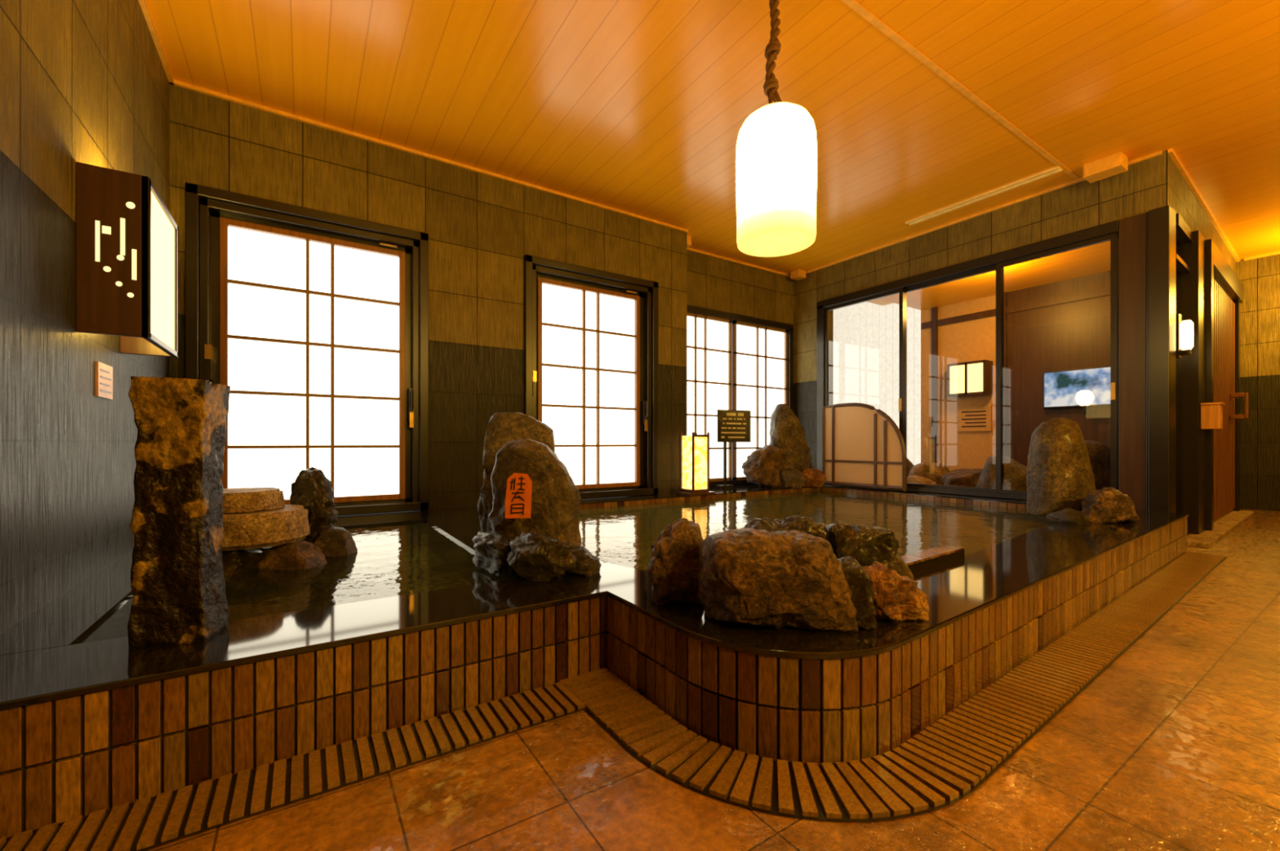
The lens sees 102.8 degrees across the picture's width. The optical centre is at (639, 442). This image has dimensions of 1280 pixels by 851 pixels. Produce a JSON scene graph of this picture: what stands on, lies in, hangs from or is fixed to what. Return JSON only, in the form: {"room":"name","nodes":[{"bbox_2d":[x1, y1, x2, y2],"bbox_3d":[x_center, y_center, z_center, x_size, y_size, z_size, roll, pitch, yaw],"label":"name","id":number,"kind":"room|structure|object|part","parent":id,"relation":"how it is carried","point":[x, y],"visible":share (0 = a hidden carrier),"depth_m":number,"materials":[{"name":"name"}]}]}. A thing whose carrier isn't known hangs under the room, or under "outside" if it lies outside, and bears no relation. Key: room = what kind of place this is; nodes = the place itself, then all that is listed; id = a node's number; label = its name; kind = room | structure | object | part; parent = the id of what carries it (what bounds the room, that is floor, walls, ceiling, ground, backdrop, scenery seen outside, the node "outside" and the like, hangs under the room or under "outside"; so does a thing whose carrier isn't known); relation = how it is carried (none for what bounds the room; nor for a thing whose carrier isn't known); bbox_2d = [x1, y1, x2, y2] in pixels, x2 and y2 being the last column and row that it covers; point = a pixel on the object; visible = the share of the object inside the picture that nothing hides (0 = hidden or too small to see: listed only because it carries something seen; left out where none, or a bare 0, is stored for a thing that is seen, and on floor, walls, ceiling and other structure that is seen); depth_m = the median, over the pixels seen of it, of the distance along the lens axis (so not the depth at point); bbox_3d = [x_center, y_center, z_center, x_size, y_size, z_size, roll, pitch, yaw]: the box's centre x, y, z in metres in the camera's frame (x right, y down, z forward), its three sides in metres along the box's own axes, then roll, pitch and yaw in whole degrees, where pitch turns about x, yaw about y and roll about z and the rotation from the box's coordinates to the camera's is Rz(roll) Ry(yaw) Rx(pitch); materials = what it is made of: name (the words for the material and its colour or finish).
{"room":"spa","nodes":[
{"label":"spa","id":0,"kind":"room"},
{"bbox_2d":[0,0,169,633],"bbox_3d":[-0.889,-0.470,0.151,0.120,2.940,6.430,0,0,-33],"label":"wall","id":1,"kind":"structure","parent":0,"point":[86,82],"depth_m":1.50,"materials":[{"name":"tile"}]},
{"bbox_2d":[0,550,133,655],"bbox_3d":[-1.899,0.727,1.940,0.160,0.547,2.010,0,0,-33],"label":"ledge","id":2,"kind":"object","parent":1,"relation":"attached to","point":[64,620],"depth_m":1.35,"materials":[{"name":"grey stone"}]},
{"bbox_2d":[94,360,112,399],"bbox_3d":[-1.916,-0.220,1.828,0.009,0.120,0.160,0,0,-33],"label":"notice","id":3,"kind":"object","parent":1,"relation":"attached to","point":[103,372],"visible":1,"depth_m":1.81,"materials":[{"name":"white wood"}]},
{"bbox_2d":[75,161,178,357],"bbox_3d":[-1.837,-0.618,1.854,0.170,0.535,0.483,0,0,-33],"label":"wall lamp","id":4,"kind":"object","parent":1,"relation":"attached to","point":[127,237],"visible":1,"depth_m":1.67,"materials":[{"name":"brown wood"}]},
{"bbox_2d":[169,84,656,509],"bbox_3d":[-1.274,-0.470,3.651,3.286,2.940,0.160,0,0,-33],"label":"wall","id":5,"kind":"structure","parent":0,"point":[481,228],"depth_m":3.52,"materials":[{"name":"tile"}]},
{"bbox_2d":[185,182,428,515],"bbox_3d":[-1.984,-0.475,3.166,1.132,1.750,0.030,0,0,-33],"label":"window frame","id":6,"kind":"structure","parent":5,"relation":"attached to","point":[215,216],"depth_m":3.16,"materials":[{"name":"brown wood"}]},
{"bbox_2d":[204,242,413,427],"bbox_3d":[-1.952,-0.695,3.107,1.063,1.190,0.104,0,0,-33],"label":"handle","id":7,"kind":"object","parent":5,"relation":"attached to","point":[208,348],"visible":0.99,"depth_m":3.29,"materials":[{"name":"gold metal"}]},
{"bbox_2d":[219,217,404,504],"bbox_3d":[-1.980,-0.448,3.163,0.960,1.645,0.060,0,0,-33],"label":"window","id":8,"kind":"structure","parent":5,"relation":"in","point":[254,256],"depth_m":3.14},
{"bbox_3d":[-1.980,-0.448,3.163,0.960,1.645,0.060,0,0,-33],"label":"sash","id":9,"kind":"part","parent":8,"relation":"part of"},
{"bbox_3d":[-1.975,-0.448,3.156,0.890,1.575,0.025,0,0,-33],"label":"muntins","id":10,"kind":"part","parent":8,"relation":"part of","materials":[{"name":"brown wood"}]},
{"bbox_2d":[333,511,426,528],"bbox_3d":[-1.822,0.727,2.913,1.040,0.547,0.470,0,0,-33],"label":"ledge","id":11,"kind":"object","parent":5,"relation":"attached to","point":[403,517],"depth_m":3.00,"materials":[{"name":"black stone"}]},
{"bbox_2d":[537,276,639,488],"bbox_3d":[-0.407,-0.448,4.197,0.935,1.645,0.060,0,0,-33],"label":"window","id":12,"kind":"structure","parent":5,"relation":"in","point":[560,305],"depth_m":4.20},
{"bbox_3d":[-0.407,-0.448,4.197,0.935,1.645,0.060,0,0,-33],"label":"sash","id":13,"kind":"part","parent":12,"relation":"part of","materials":[{"name":"brown wood"}]},
{"bbox_3d":[-0.403,-0.448,4.191,0.865,1.575,0.025,0,0,-33],"label":"muntins","id":14,"kind":"part","parent":12,"relation":"part of","materials":[{"name":"brown wood"}]},
{"bbox_2d":[524,253,657,499],"bbox_3d":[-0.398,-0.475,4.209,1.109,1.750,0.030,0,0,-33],"label":"window frame","id":15,"kind":"structure","parent":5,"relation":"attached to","point":[642,295],"depth_m":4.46,"materials":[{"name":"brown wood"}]},
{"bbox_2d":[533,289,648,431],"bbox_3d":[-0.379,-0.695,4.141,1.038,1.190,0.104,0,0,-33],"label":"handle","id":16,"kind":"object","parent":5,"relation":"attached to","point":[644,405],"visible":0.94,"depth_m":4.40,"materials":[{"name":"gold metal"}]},
{"bbox_2d":[466,486,808,511],"bbox_3d":[0.327,0.727,4.459,3.550,0.547,0.250,0,0,-33],"label":"ledge","id":17,"kind":"object","parent":5,"relation":"attached to","point":[589,501],"visible":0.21,"depth_m":4.33,"materials":[{"name":"brown tile"}]},
{"bbox_2d":[675,431,715,495],"bbox_3d":[0.494,0.181,4.515,0.290,0.543,0.200,0,0,-33],"label":"lantern","id":18,"kind":"object","parent":17,"relation":"on","point":[694,449],"visible":1,"depth_m":4.46,"materials":[{"name":"yellow paper"}]},
{"bbox_3d":[0.482,0.172,4.507,0.156,0.463,0.156,0,0,-33],"label":"lamp shade","id":19,"kind":"part","parent":18,"relation":"part of","materials":[{"name":"yellow paper"}]},
{"bbox_2d":[578,486,820,509],"bbox_3d":[0.400,0.530,4.353,3.540,0.140,0.008,0,0,-33],"label":"tiles","id":20,"kind":"structure","parent":17,"relation":"attached to","point":[795,490],"depth_m":4.36,"materials":[{"name":"brown tile"}]},
{"bbox_2d":[741,444,784,487],"bbox_3d":[1.292,0.239,5.266,0.490,0.442,0.309,0,0,-3],"label":"boulder","id":21,"kind":"object","parent":17,"relation":"on","point":[763,466],"visible":0.88,"depth_m":5.16,"materials":[{"name":"brown stone"}]},
{"bbox_2d":[768,403,813,471],"bbox_3d":[1.594,0.025,5.393,0.479,0.870,0.306,0,0,2],"label":"stone","id":22,"kind":"object","parent":17,"relation":"on","point":[787,433],"visible":0.61,"depth_m":5.28,"materials":[{"name":"brown stone"}]},
{"bbox_2d":[779,467,806,488],"bbox_3d":[1.534,0.357,5.160,0.254,0.200,0.203,0,0,-4],"label":"boulder","id":23,"kind":"object","parent":17,"relation":"on","point":[791,477],"visible":0.94,"depth_m":5.10,"materials":[{"name":"brown stone"}]},
{"bbox_2d":[801,467,826,487],"bbox_3d":[1.772,0.357,5.237,0.280,0.200,0.200,0,0,2],"label":"boulder","id":24,"kind":"object","parent":17,"relation":"on","point":[815,477],"visible":0.87,"depth_m":5.18,"materials":[{"name":"brown stone"}]},
{"bbox_2d":[138,0,1279,276],"bbox_3d":[2.831,-1.930,2.701,8.900,0.020,6.600,0,0,-33],"label":"trim","id":25,"kind":"structure","parent":5,"relation":"attached to","point":[143,3],"depth_m":3.68,"materials":[{"name":"brown wood"}]},
{"bbox_2d":[687,312,731,481],"bbox_3d":[0.609,-0.450,5.213,0.850,1.700,0.040,0,0,-33],"label":"panel","id":26,"kind":"object","parent":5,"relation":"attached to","point":[708,338],"visible":0.55,"depth_m":5.29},
{"bbox_2d":[705,483,764,490],"bbox_3d":[0.995,0.727,5.246,1.570,0.547,0.330,0,0,-33],"label":"ledge","id":27,"kind":"object","parent":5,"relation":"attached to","point":[743,486],"visible":0.07,"depth_m":5.20,"materials":[{"name":"black stone"}]},
{"bbox_2d":[714,408,751,487],"bbox_3d":[0.968,0.062,5.257,0.402,0.795,0.120,0,0,-23],"label":"notice sign","id":28,"kind":"object","parent":27,"relation":"on","point":[732,425],"visible":1,"depth_m":5.23,"materials":[{"name":"wood"}]},
{"bbox_2d":[687,305,793,486],"bbox_3d":[0.985,-0.455,5.479,1.810,1.810,0.130,0,0,-33],"label":"frame","id":29,"kind":"object","parent":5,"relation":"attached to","point":[693,309],"visible":0.36,"depth_m":5.62,"materials":[{"name":"black metal"}]},
{"bbox_2d":[732,320,787,479],"bbox_3d":[1.349,-0.450,5.700,0.840,1.700,0.040,0,0,-33],"label":"panel","id":30,"kind":"object","parent":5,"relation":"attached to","point":[759,353],"visible":0.73,"depth_m":5.66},
{"bbox_2d":[6,508,1279,850],"bbox_3d":[3.553,0.725,1.605,8.900,0.050,3.975,0,0,-33],"label":"floor","id":31,"kind":"structure","parent":0,"point":[1175,745],"depth_m":1.03,"materials":[{"name":"ceramic"}]},
{"bbox_2d":[0,509,1188,837],"bbox_3d":[1.067,0.727,2.108,5.300,0.547,1.052,0,0,-33],"label":"tub","id":32,"kind":"object","parent":31,"relation":"on","point":[86,728],"visible":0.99,"depth_m":1.20,"materials":[{"name":"brown tile"}]},
{"bbox_2d":[127,376,230,648],"bbox_3d":[-1.065,0.156,1.185,0.150,0.602,0.127,0,0,-15],"label":"stone pillar","id":33,"kind":"structure","parent":32,"relation":"on","point":[178,582],"depth_m":1.14,"materials":[{"name":"brown stone"}]},
{"bbox_2d":[506,531,576,582],"bbox_3d":[-0.331,0.377,1.700,0.206,0.160,0.214,0,0,-33],"label":"boulder","id":34,"kind":"object","parent":32,"relation":"on","point":[535,557],"visible":1,"depth_m":1.65,"materials":[{"name":"brown stone"}]},
{"bbox_2d":[564,545,601,577],"bbox_3d":[-0.197,0.407,1.768,0.143,0.100,0.126,0,0,-33],"label":"boulder","id":35,"kind":"object","parent":32,"relation":"on","point":[587,564],"visible":0.82,"depth_m":1.73,"materials":[{"name":"brown stone"}]},
{"bbox_2d":[646,517,703,604],"bbox_3d":[0.108,0.336,1.478,0.175,0.247,0.176,0,0,3],"label":"boulder","id":36,"kind":"object","parent":32,"relation":"on","point":[673,566],"visible":0.78,"depth_m":1.41,"materials":[{"name":"brown stone"}]},
{"bbox_2d":[697,527,858,631],"bbox_3d":[0.344,0.341,1.297,0.383,0.238,0.267,0,0,-2],"label":"boulder","id":37,"kind":"object","parent":32,"relation":"on","point":[748,576],"visible":1,"depth_m":1.20,"materials":[{"name":"brown stone"}]},
{"bbox_2d":[743,515,828,540],"bbox_3d":[0.452,0.344,1.602,0.289,0.232,0.202,0,0,-12],"label":"boulder","id":38,"kind":"object","parent":32,"relation":"on","point":[806,525],"visible":0.23,"depth_m":1.58,"materials":[{"name":"brown stone"}]},
{"bbox_2d":[837,555,876,630],"bbox_3d":[0.522,0.373,1.285,0.135,0.174,0.135,0,0,-3],"label":"boulder","id":39,"kind":"object","parent":32,"relation":"on","point":[860,584],"visible":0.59,"depth_m":1.23,"materials":[{"name":"stone"}]},
{"bbox_2d":[825,520,898,570],"bbox_3d":[0.694,0.356,1.622,0.240,0.207,0.166,0,0,-1],"label":"boulder","id":40,"kind":"object","parent":32,"relation":"on","point":[867,545],"visible":0.48,"depth_m":1.56,"materials":[{"name":"brown stone"}]},
{"bbox_2d":[862,560,928,622],"bbox_3d":[0.658,0.390,1.349,0.183,0.140,0.144,0,0,-10],"label":"boulder","id":41,"kind":"object","parent":32,"relation":"on","point":[897,597],"visible":0.8,"depth_m":1.29,"materials":[{"name":"brown stone"}]},
{"bbox_2d":[894,553,914,579],"bbox_3d":[0.813,0.412,1.675,0.143,0.130,0.138,0,0,-6],"label":"boulder","id":42,"kind":"object","parent":32,"relation":"on","point":[902,569],"visible":0.13,"depth_m":1.61,"materials":[{"name":"brown stone"}]},
{"bbox_2d":[901,544,964,572],"bbox_3d":[1.057,0.471,1.905,0.520,0.108,0.070,0,0,-36],"label":"bar","id":43,"kind":"object","parent":32,"relation":"on","point":[920,560],"visible":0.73,"depth_m":1.91,"materials":[{"name":"brown wood"}]},
{"bbox_2d":[1026,417,1095,515],"bbox_3d":[2.632,0.151,3.208,0.356,0.617,0.264,0,0,-10],"label":"stone","id":44,"kind":"object","parent":32,"relation":"on","point":[1060,476],"visible":0.92,"depth_m":3.12,"materials":[{"name":"brown stone"}]},
{"bbox_2d":[1046,507,1090,524],"bbox_3d":[2.439,0.417,2.917,0.182,0.080,0.177,0,0,-9],"label":"boulder","id":45,"kind":"object","parent":32,"relation":"on","point":[1070,516],"visible":0.99,"depth_m":2.86,"materials":[{"name":"stone"}]},
{"bbox_2d":[1081,487,1139,523],"bbox_3d":[2.690,0.358,2.947,0.297,0.204,0.210,0,0,11],"label":"boulder","id":46,"kind":"object","parent":32,"relation":"on","point":[1105,504],"visible":0.93,"depth_m":2.87,"materials":[{"name":"brown stone"}]},
{"bbox_2d":[0,551,1226,850],"bbox_3d":[1.206,0.694,1.903,5.307,0.012,0.878,0,0,-33],"label":"drain grate","id":47,"kind":"object","parent":31,"relation":"on","point":[943,763],"visible":1,"depth_m":1.12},
{"bbox_2d":[1118,204,1175,512],"bbox_3d":[3.466,-0.425,3.493,0.210,2.250,0.255,0,0,-33],"label":"post","id":48,"kind":"object","parent":31,"relation":"on","point":[1146,241],"visible":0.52,"depth_m":3.43,"materials":[{"name":"brown wood"}]},
{"bbox_2d":[1187,510,1254,547],"bbox_3d":[4.831,0.685,4.247,2.740,0.030,0.160,0,0,-36],"label":"threshold","id":49,"kind":"object","parent":31,"relation":"on","point":[1225,524],"visible":0.64,"depth_m":3.94,"materials":[{"name":"beige stone"}]},
{"bbox_2d":[656,223,687,493],"bbox_3d":[0.152,-0.470,4.787,0.344,2.940,0.490,0,0,-33],"label":"wall","id":50,"kind":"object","parent":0,"point":[671,243],"depth_m":4.58,"materials":[{"name":"tile"}]},
{"bbox_2d":[687,235,691,247],"bbox_3d":[0.407,-1.895,4.817,0.104,0.090,0.120,0,0,-33],"label":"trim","id":51,"kind":"structure","parent":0,"point":[689,237],"depth_m":4.78,"materials":[{"name":"brown wood"}]},
{"bbox_2d":[145,0,1279,305],"bbox_3d":[2.820,-1.990,2.718,9.140,0.100,6.880,0,0,-33],"label":"ceiling","id":52,"kind":"structure","parent":0,"point":[641,108],"depth_m":2.80,"materials":[{"name":"brown wood"}]},
{"bbox_2d":[736,0,817,257],"bbox_3d":[0.516,-1.350,1.944,0.296,1.190,0.296,0,0,-33],"label":"pendant lamp","id":53,"kind":"object","parent":52,"relation":"hanging from","point":[776,146],"visible":1,"depth_m":1.83,"materials":[{"name":"glass"}]},
{"bbox_3d":[0.516,-1.000,1.944,0.296,0.490,0.296,0,0,-33],"label":"lamp shade","id":54,"kind":"part","parent":53,"relation":"part of","materials":[{"name":"white glass"}]},
{"bbox_2d":[790,268,805,280],"bbox_3d":[1.791,-1.900,5.788,0.124,0.080,0.120,0,0,-33],"label":"ceiling speaker","id":55,"kind":"object","parent":52,"relation":"attached to","point":[797,274],"depth_m":5.75},
{"bbox_2d":[840,0,1079,180],"bbox_3d":[2.463,-1.939,3.261,8.900,0.006,0.030,0,0,-33],"label":"trim","id":56,"kind":"structure","parent":52,"relation":"attached to","point":[854,5],"depth_m":2.71,"materials":[{"name":"brown wood"}]},
{"bbox_2d":[905,166,1062,225],"bbox_3d":[2.667,-1.933,4.060,0.080,0.014,1.090,0,0,-33],"label":"ceiling vent","id":57,"kind":"object","parent":52,"relation":"attached to","point":[1055,170],"depth_m":3.98,"materials":[{"name":"beige metal"}]},
{"bbox_2d":[1083,151,1128,182],"bbox_3d":[3.209,-1.895,3.524,0.144,0.090,0.200,0,0,-33],"label":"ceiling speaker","id":58,"kind":"object","parent":52,"relation":"attached to","point":[1117,163],"depth_m":3.49},
{"bbox_2d":[687,249,793,324],"bbox_3d":[1.040,-0.470,5.569,2.000,2.940,0.160,0,0,-33],"label":"wall back recess","id":59,"kind":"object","parent":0,"point":[713,283],"depth_m":5.48,"materials":[{"name":"tile"}]},
{"bbox_2d":[793,303,817,467],"bbox_3d":[1.961,-0.275,5.852,0.150,2.550,0.380,0,0,-33],"label":"wall","id":60,"kind":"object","parent":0,"point":[805,318],"depth_m":5.81,"materials":[{"name":"grey tile"}]},
{"bbox_2d":[793,154,1162,309],"bbox_3d":[2.700,-1.745,4.728,0.150,0.390,3.070,0,0,-33],"label":"wall","id":61,"kind":"structure","parent":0,"point":[1082,205],"depth_m":4.26,"materials":[{"name":"tile"}]},
{"bbox_2d":[879,240,1110,310],"bbox_3d":[3.684,-1.775,5.208,2.020,0.050,2.550,0,0,-33],"label":"ceiling","id":62,"kind":"structure","parent":0,"point":[1095,258],"depth_m":5.41,"materials":[{"name":"paint"}]},
{"bbox_2d":[920,270,1110,471],"bbox_3d":[4.463,-0.600,5.733,0.140,2.400,2.570,0,0,-33],"label":"wall","id":63,"kind":"structure","parent":0,"point":[1064,324],"depth_m":5.88,"materials":[{"name":"brown wood"}]},
{"bbox_2d":[946,359,993,397],"bbox_3d":[4.000,-0.770,6.200,0.200,0.400,0.424,0,0,-33],"label":"wall lantern","id":64,"kind":"object","parent":63,"relation":"attached to","point":[972,378],"visible":1,"depth_m":6.12,"materials":[{"name":"paper"}]},
{"bbox_3d":[3.995,-0.770,6.208,0.160,0.340,0.380,0,0,-33],"label":"lamp shade","id":65,"kind":"part","parent":64,"relation":"part of","materials":[{"name":"paper"}]},
{"bbox_2d":[957,405,991,431],"bbox_3d":[4.078,-0.290,6.233,0.034,0.300,0.370,0,0,-33],"label":"notice board","id":66,"kind":"object","parent":63,"relation":"attached to","point":[979,418],"visible":1,"depth_m":6.21,"materials":[{"name":"orange wood"}]},
{"bbox_2d":[1042,364,1110,408],"bbox_3d":[4.613,-0.575,5.382,0.075,0.410,0.600,0,0,-33],"label":"television","id":67,"kind":"object","parent":63,"relation":"attached to","point":[1060,388],"visible":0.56,"depth_m":5.38,"materials":[{"name":"black glass"}]},
{"bbox_2d":[1075,390,1096,413],"bbox_3d":[4.596,-0.417,5.263,0.235,0.235,0.150,0,0,-33],"label":"wall sconce","id":68,"kind":"object","parent":63,"relation":"attached to","point":[1084,398],"visible":1,"depth_m":5.22,"materials":[{"name":"white glass"}]},
{"bbox_3d":[4.560,-0.458,5.240,0.150,0.155,0.150,0,0,-33],"label":"globe","id":69,"kind":"part","parent":68,"relation":"part of"},
{"bbox_2d":[1134,150,1236,275],"bbox_3d":[4.881,-1.745,4.479,3.524,0.390,0.160,0,0,-36],"label":"wall","id":70,"kind":"structure","parent":0,"point":[1176,193],"depth_m":3.54,"materials":[{"name":"tile"}]},
{"bbox_2d":[1175,313,1193,358],"bbox_3d":[3.717,-0.730,3.483,0.070,0.300,0.079,0,0,-33],"label":"wall sconce","id":71,"kind":"object","parent":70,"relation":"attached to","point":[1184,329],"visible":1,"depth_m":3.47,"materials":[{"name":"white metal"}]},
{"bbox_2d":[1175,213,1204,534],"bbox_3d":[3.924,-0.440,3.743,0.816,2.220,0.192,0,0,-33],"label":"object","id":72,"kind":"object","parent":70,"relation":"attached to","point":[1191,265],"visible":0.39,"depth_m":3.76,"materials":[{"name":"brown wood"}]},
{"bbox_2d":[1175,238,1182,513],"bbox_3d":[3.816,-0.435,3.643,0.520,2.070,0.006,0,0,-36],"label":"glass","id":73,"kind":"object","parent":72,"relation":"in","point":[1178,246],"visible":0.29,"depth_m":3.73,"materials":[{"name":"glass"}]},
{"bbox_2d":[1200,401,1224,429],"bbox_3d":[4.194,-0.195,3.742,0.140,0.190,0.105,0,0,-36],"label":"box","id":74,"kind":"object","parent":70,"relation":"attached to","point":[1211,413],"visible":1,"depth_m":3.71,"materials":[{"name":"brown wood"}]},
{"bbox_2d":[1204,238,1243,530],"bbox_3d":[5.093,-0.440,4.540,1.982,2.220,0.190,0,0,-36],"label":"door frame","id":75,"kind":"structure","parent":70,"relation":"attached to","point":[1217,268],"depth_m":3.94,"materials":[{"name":"brown wood"}]},
{"bbox_2d":[1213,280,1235,520],"bbox_3d":[5.094,-0.355,4.522,1.721,2.050,0.080,0,0,-36],"label":"door","id":76,"kind":"structure","parent":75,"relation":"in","point":[1224,306],"depth_m":4.55,"materials":[{"name":"brown wood"}]},
{"bbox_2d":[1229,391,1248,418],"bbox_3d":[5.543,-0.340,4.728,0.063,0.240,0.112,0,0,-33],"label":"door handle","id":77,"kind":"object","parent":76,"relation":"attached to","point":[1232,394],"depth_m":4.70,"materials":[{"name":"brown wood"}]},
{"bbox_2d":[1236,253,1279,511],"bbox_3d":[7.341,-0.595,4.053,0.120,2.690,3.900,0,0,-33],"label":"wall","id":78,"kind":"structure","parent":0,"point":[1260,310],"depth_m":5.31,"materials":[{"name":"tile"}]},
{"bbox_3d":[0.998,0.820,3.650,3.880,0.040,3.000,0,0,-33],"label":"floor","id":79,"kind":"structure","parent":0,"visible":0},
{"bbox_2d":[578,489,1053,570],"bbox_3d":[1.079,0.495,3.344,3.620,0.001,2.480,0,0,-33],"label":"pool water surface","id":80,"kind":"object","parent":79,"relation":"in","point":[624,535],"visible":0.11,"depth_m":3.28,"materials":[{"name":"clear liquid"}]},
{"bbox_3d":[-1.268,0.920,2.200,1.500,0.040,2.270,0,0,-33],"label":"floor","id":81,"kind":"structure","parent":0,"visible":0},
{"bbox_2d":[413,506,605,577],"bbox_3d":[-0.823,0.727,2.661,0.350,0.547,1.990,0,0,-33],"label":"tub divider ledge","id":82,"kind":"object","parent":81,"relation":"on","point":[461,524],"visible":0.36,"depth_m":2.88,"materials":[{"name":"black stone"}]},
{"bbox_2d":[221,466,357,575],"bbox_3d":[-1.452,0.402,2.037,0.558,0.596,0.550,0,0,-16],"label":"rocks","id":83,"kind":"object","parent":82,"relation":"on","point":[260,531],"visible":0.56,"depth_m":1.90},
{"bbox_2d":[75,521,512,644],"bbox_3d":[-1.269,0.464,2.074,1.080,0.001,1.580,0,0,-33],"label":"water","id":84,"kind":"object","parent":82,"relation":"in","point":[390,560],"visible":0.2,"depth_m":1.74,"materials":[{"name":"liquid"}]},
{"bbox_2d":[471,529,512,576],"bbox_3d":[-0.521,0.387,1.884,0.180,0.140,0.340,0,0,-33],"label":"boulder","id":85,"kind":"object","parent":82,"relation":"on","point":[492,548],"visible":0.77,"depth_m":1.78,"materials":[{"name":"grey stone"}]},
{"bbox_2d":[477,412,555,531],"bbox_3d":[-0.534,0.164,2.206,0.332,0.592,0.239,0,0,-5],"label":"boulder","id":86,"kind":"object","parent":82,"relation":"on","point":[502,428],"visible":0.38,"depth_m":2.16,"materials":[{"name":"brown stone"}]},
{"bbox_2d":[488,438,581,547],"bbox_3d":[-0.389,0.223,1.920,0.344,0.474,0.213,0,0,1],"label":"boulder","id":87,"kind":"object","parent":82,"relation":"on","point":[556,499],"visible":0.63,"depth_m":1.84,"materials":[{"name":"brown stone"}]},
{"bbox_2d":[505,472,532,518],"bbox_3d":[-0.409,0.178,1.724,0.085,0.152,0.052,0,0,-5],"label":"plaque","id":88,"kind":"object","parent":87,"relation":"attached to","point":[519,486],"visible":1,"depth_m":1.71,"materials":[{"name":"orange wood"}]},
{"bbox_3d":[3.134,0.690,6.043,2.020,0.220,4.550,0,0,-33],"label":"floor","id":89,"kind":"structure","parent":0,"visible":0},
{"bbox_2d":[731,301,920,479],"bbox_3d":[2.435,-0.800,7.073,1.985,2.800,1.900,0,0,-33],"label":"bamboo fence","id":90,"kind":"object","parent":89,"relation":"on","point":[866,335],"visible":0.09,"depth_m":7.31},
{"bbox_2d":[906,457,913,476],"bbox_3d":[3.312,0.355,6.609,0.500,0.450,0.400,0,0,0],"label":"rock","id":91,"kind":"object","parent":89,"relation":"on","point":[909,464],"visible":0.05,"depth_m":6.55,"materials":[{"name":"brown stone"}]},
{"bbox_2d":[906,475,936,484],"bbox_3d":[3.050,0.470,5.588,0.362,0.220,0.336,0,0,-33],"label":"rock","id":92,"kind":"object","parent":89,"relation":"on","point":[912,478],"visible":0.28,"depth_m":5.49,"materials":[{"name":"beige stone"}]},
{"bbox_2d":[908,462,950,484],"bbox_3d":[3.449,0.405,6.040,0.486,0.350,0.415,0,0,-33],"label":"rock","id":93,"kind":"object","parent":89,"relation":"on","point":[934,472],"visible":0.46,"depth_m":5.91,"materials":[{"name":"beige stone"}]},
{"bbox_2d":[940,468,982,487],"bbox_3d":[3.617,0.430,5.617,0.587,0.300,0.482,0,0,10],"label":"rock","id":94,"kind":"object","parent":89,"relation":"on","point":[960,477],"visible":0.38,"depth_m":5.47,"materials":[{"name":"brown stone"}]},
{"bbox_2d":[975,455,1027,490],"bbox_3d":[3.631,0.355,5.024,0.592,0.450,0.470,0,0,-33],"label":"rock","id":95,"kind":"object","parent":89,"relation":"on","point":[1015,473],"visible":0.34,"depth_m":4.89,"materials":[{"name":"brown stone"}]},
{"bbox_2d":[1084,440,1110,489],"bbox_3d":[4.079,0.280,4.720,0.497,0.600,0.400,0,0,1],"label":"rock","id":96,"kind":"object","parent":89,"relation":"on","point":[1099,454],"visible":0.2,"depth_m":4.55,"materials":[{"name":"brown stone"}]},
{"bbox_3d":[2.747,0.740,4.657,0.150,0.520,2.480,0,0,-33],"label":"wall","id":97,"kind":"structure","parent":0,"visible":0},
{"bbox_2d":[824,287,904,440],"bbox_3d":[2.259,-0.520,5.222,0.055,1.900,0.880,0,0,-33],"label":"panel","id":98,"kind":"object","parent":97,"relation":"attached to","point":[901,291],"visible":0.66,"depth_m":4.87,"materials":[{"name":"black metal"}]},
{"bbox_2d":[820,484,1026,508],"bbox_3d":[2.427,0.727,4.752,0.280,0.547,2.730,0,0,-33],"label":"ledge","id":99,"kind":"object","parent":97,"relation":"attached to","point":[912,492],"visible":0.07,"depth_m":4.44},
{"bbox_2d":[822,402,906,490],"bbox_3d":[2.196,0.019,5.067,0.040,0.847,0.906,0,0,-33],"label":"screen","id":100,"kind":"object","parent":99,"relation":"on","point":[863,446],"visible":0.99,"depth_m":5.06,"materials":[{"name":"brown paper"}]},
{"bbox_2d":[821,486,1026,509],"bbox_3d":[2.464,0.530,4.435,0.008,0.140,2.095,0,0,-33],"label":"tiles","id":101,"kind":"structure","parent":99,"relation":"attached to","point":[842,490],"depth_m":4.38,"materials":[{"name":"brown tile"}]},
{"bbox_2d":[904,265,1004,492],"bbox_3d":[2.746,-0.520,4.554,0.055,1.900,0.850,0,0,-33],"label":"panel","id":102,"kind":"object","parent":97,"relation":"attached to","point":[990,268],"visible":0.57,"depth_m":4.53,"materials":[{"name":"black metal"}]},
{"bbox_2d":[817,219,1118,499],"bbox_3d":[2.708,-0.550,4.644,0.170,2.000,2.500,0,0,-33],"label":"frame","id":103,"kind":"object","parent":97,"relation":"attached to","point":[1112,227],"visible":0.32,"depth_m":4.63,"materials":[{"name":"black metal"}]},
{"bbox_2d":[995,231,1118,494],"bbox_3d":[3.136,-0.520,3.889,0.055,1.900,0.750,0,0,-33],"label":"window frame","id":104,"kind":"structure","parent":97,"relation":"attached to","point":[1113,237],"depth_m":3.66,"materials":[{"name":"black metal"}]}
]}

